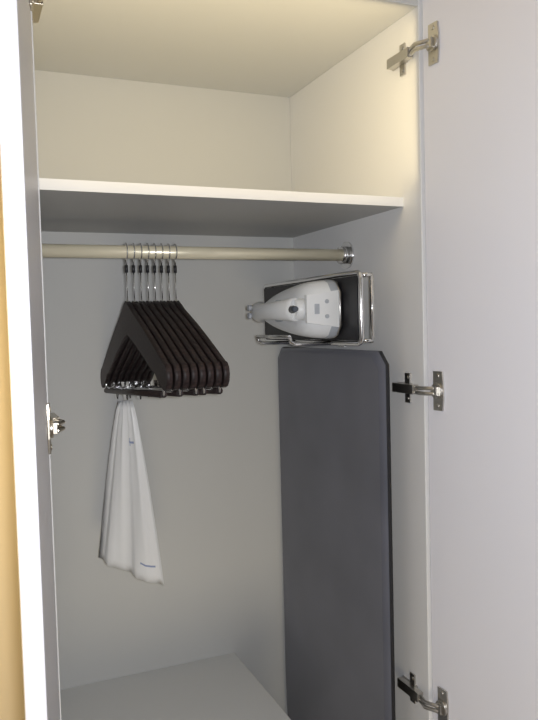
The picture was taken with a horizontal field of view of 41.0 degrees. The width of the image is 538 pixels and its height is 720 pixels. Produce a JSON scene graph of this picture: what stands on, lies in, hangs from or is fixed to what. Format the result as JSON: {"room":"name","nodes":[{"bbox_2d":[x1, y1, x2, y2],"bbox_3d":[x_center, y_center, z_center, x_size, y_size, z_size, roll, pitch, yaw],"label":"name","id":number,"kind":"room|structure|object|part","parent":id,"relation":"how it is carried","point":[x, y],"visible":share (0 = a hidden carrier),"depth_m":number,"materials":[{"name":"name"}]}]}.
{"room":"hotel room","nodes":[
{"label":"hotel room","id":0,"kind":"room"},
{"bbox_2d":[0,169,24,719],"bbox_3d":[-0.489,0.093,1.405,4.400,2.600,0.100,-3,3,-23],"label":"wall","id":1,"kind":"structure","parent":0,"point":[11,670],"depth_m":1.36,"materials":[{"name":"beige paint"}]},
{"bbox_3d":[0.168,1.472,0.013,4.400,0.050,3.124,-3,3,-23],"label":"floor","id":2,"kind":"structure","parent":0,"visible":0},
{"bbox_2d":[0,0,537,719],"bbox_3d":[-0.036,0.424,1.111,0.693,1.940,0.776,-3,3,-23],"label":"wardrobe","id":3,"kind":"object","parent":2,"relation":"on","point":[265,141],"visible":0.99,"depth_m":1.20,"materials":[{"name":"white wood"}]},
{"bbox_3d":[-0.235,0.443,0.767,0.058,1.927,0.295,-3,3,-23],"label":"door","id":4,"kind":"part","parent":3,"relation":"part of","materials":[{"name":"white paint"}]},
{"bbox_3d":[-0.367,0.432,1.132,0.018,1.940,0.476,-3,3,-23],"label":"panel","id":5,"kind":"part","parent":3,"relation":"part of","materials":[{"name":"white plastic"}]},
{"bbox_2d":[100,243,172,397],"bbox_3d":[-0.228,-0.060,1.166,0.010,0.258,0.458,-3,3,-24],"label":"clothes hanger","id":6,"kind":"object","parent":3,"relation":"hanging from","point":[130,324],"visible":0.93,"depth_m":1.11,"materials":[{"name":"brown wood"}]},
{"bbox_2d":[108,243,180,399],"bbox_3d":[-0.217,-0.056,1.171,0.010,0.268,0.458,-3,3,-24],"label":"clothes hanger","id":7,"kind":"object","parent":3,"relation":"hanging from","point":[176,371],"visible":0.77,"depth_m":1.12,"materials":[{"name":"brown wood"}]},
{"bbox_2d":[98,401,163,585],"bbox_3d":[-0.249,0.234,1.269,0.126,0.327,0.027,-1,3,14],"label":"laundry bag","id":8,"kind":"object","parent":7,"relation":"hanging from","point":[128,539],"visible":1,"depth_m":1.26,"materials":[{"name":"white fabric"}]},
{"bbox_2d":[115,243,189,396],"bbox_3d":[-0.206,-0.061,1.175,0.010,0.258,0.458,-3,3,-24],"label":"clothes hanger","id":9,"kind":"object","parent":3,"relation":"hanging from","point":[183,365],"visible":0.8,"depth_m":1.07,"materials":[{"name":"brown wood"}]},
{"bbox_2d":[120,243,197,398],"bbox_3d":[-0.196,-0.057,1.180,0.010,0.268,0.458,-3,3,-24],"label":"clothes hanger","id":10,"kind":"object","parent":3,"relation":"hanging from","point":[193,379],"visible":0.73,"depth_m":1.11,"materials":[{"name":"brown wood"}]},
{"bbox_3d":[-0.193,0.372,1.457,0.560,1.862,0.012,-3,3,-23],"label":"panel","id":11,"kind":"part","parent":3,"relation":"part of","materials":[{"name":"grey wood"}]},
{"bbox_2d":[128,243,205,395],"bbox_3d":[-0.185,-0.062,1.184,0.010,0.258,0.458,-3,3,-24],"label":"clothes hanger","id":12,"kind":"object","parent":3,"relation":"hanging from","point":[200,366],"visible":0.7,"depth_m":1.06,"materials":[{"name":"brown wood"}]},
{"bbox_2d":[132,243,213,394],"bbox_3d":[-0.174,-0.063,1.189,0.010,0.258,0.458,-3,3,-24],"label":"clothes hanger","id":13,"kind":"object","parent":3,"relation":"hanging from","point":[208,365],"visible":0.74,"depth_m":1.07,"materials":[{"name":"brown wood"}]},
{"bbox_3d":[-0.153,0.963,1.226,0.402,0.664,0.488,-3,3,-23],"label":"drawer","id":14,"kind":"part","parent":3,"relation":"part of","materials":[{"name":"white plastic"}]},
{"bbox_2d":[138,244,221,397],"bbox_3d":[-0.164,-0.058,1.193,0.010,0.268,0.458,-3,3,-24],"label":"clothes hanger","id":15,"kind":"object","parent":3,"relation":"hanging from","point":[217,369],"visible":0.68,"depth_m":1.09,"materials":[{"name":"brown wood"}]},
{"bbox_2d":[146,244,229,393],"bbox_3d":[-0.153,-0.064,1.198,0.010,0.258,0.458,-3,3,-24],"label":"clothes hanger","id":16,"kind":"object","parent":3,"relation":"hanging from","point":[224,364],"visible":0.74,"depth_m":1.06,"materials":[{"name":"brown wood"}]},
{"bbox_3d":[-0.114,-0.180,1.210,0.560,0.049,0.049,-3,3,-23],"label":"hanging rail","id":17,"kind":"part","parent":3,"relation":"part of","materials":[{"name":"silver metal"}]},
{"bbox_2d":[39,178,402,237],"bbox_3d":[-0.125,-0.247,1.229,0.560,0.015,0.415,-3,3,-23],"label":"shelf","id":18,"kind":"object","parent":3,"relation":"attached to","point":[68,208],"depth_m":1.15,"materials":[{"name":"white laminate"}]},
{"bbox_3d":[-0.123,-0.540,1.192,0.560,0.018,0.464,-3,3,-23],"label":"panel","id":19,"kind":"part","parent":3,"relation":"part of","materials":[{"name":"white plastic"}]},
{"bbox_2d":[256,270,374,346],"bbox_3d":[0.066,-0.089,1.306,0.161,0.136,0.396,-3,3,-23],"label":"holder","id":20,"kind":"object","parent":3,"relation":"attached to","point":[351,287],"visible":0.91,"depth_m":1.17,"materials":[{"name":"silver metal"}]},
{"bbox_2d":[247,280,341,338],"bbox_3d":[0.025,-0.086,1.259,0.106,0.098,0.278,-3,3,-23],"label":"iron","id":21,"kind":"object","parent":20,"relation":"on","point":[313,309],"visible":1,"depth_m":1.17,"materials":[{"name":"white plastic"}]},
{"bbox_2d":[278,347,395,719],"bbox_3d":[0.129,0.628,1.360,0.038,1.300,0.412,-3,3,-23],"label":"ironing board","id":22,"kind":"object","parent":3,"relation":"on","point":[334,404],"visible":0.99,"depth_m":1.29,"materials":[{"name":"dark grey fabric"},{"name":"brushed steel"},{"name":"black plastic"}]},
{"bbox_3d":[0.165,0.406,1.358,0.018,1.940,0.476,-3,3,-23],"label":"panel","id":23,"kind":"part","parent":3,"relation":"part of","materials":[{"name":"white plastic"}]},
{"bbox_3d":[0.344,0.416,1.012,0.067,1.927,0.296,-3,3,-23],"label":"door","id":24,"kind":"part","parent":3,"relation":"part of","materials":[{"name":"white paint"}]}
]}

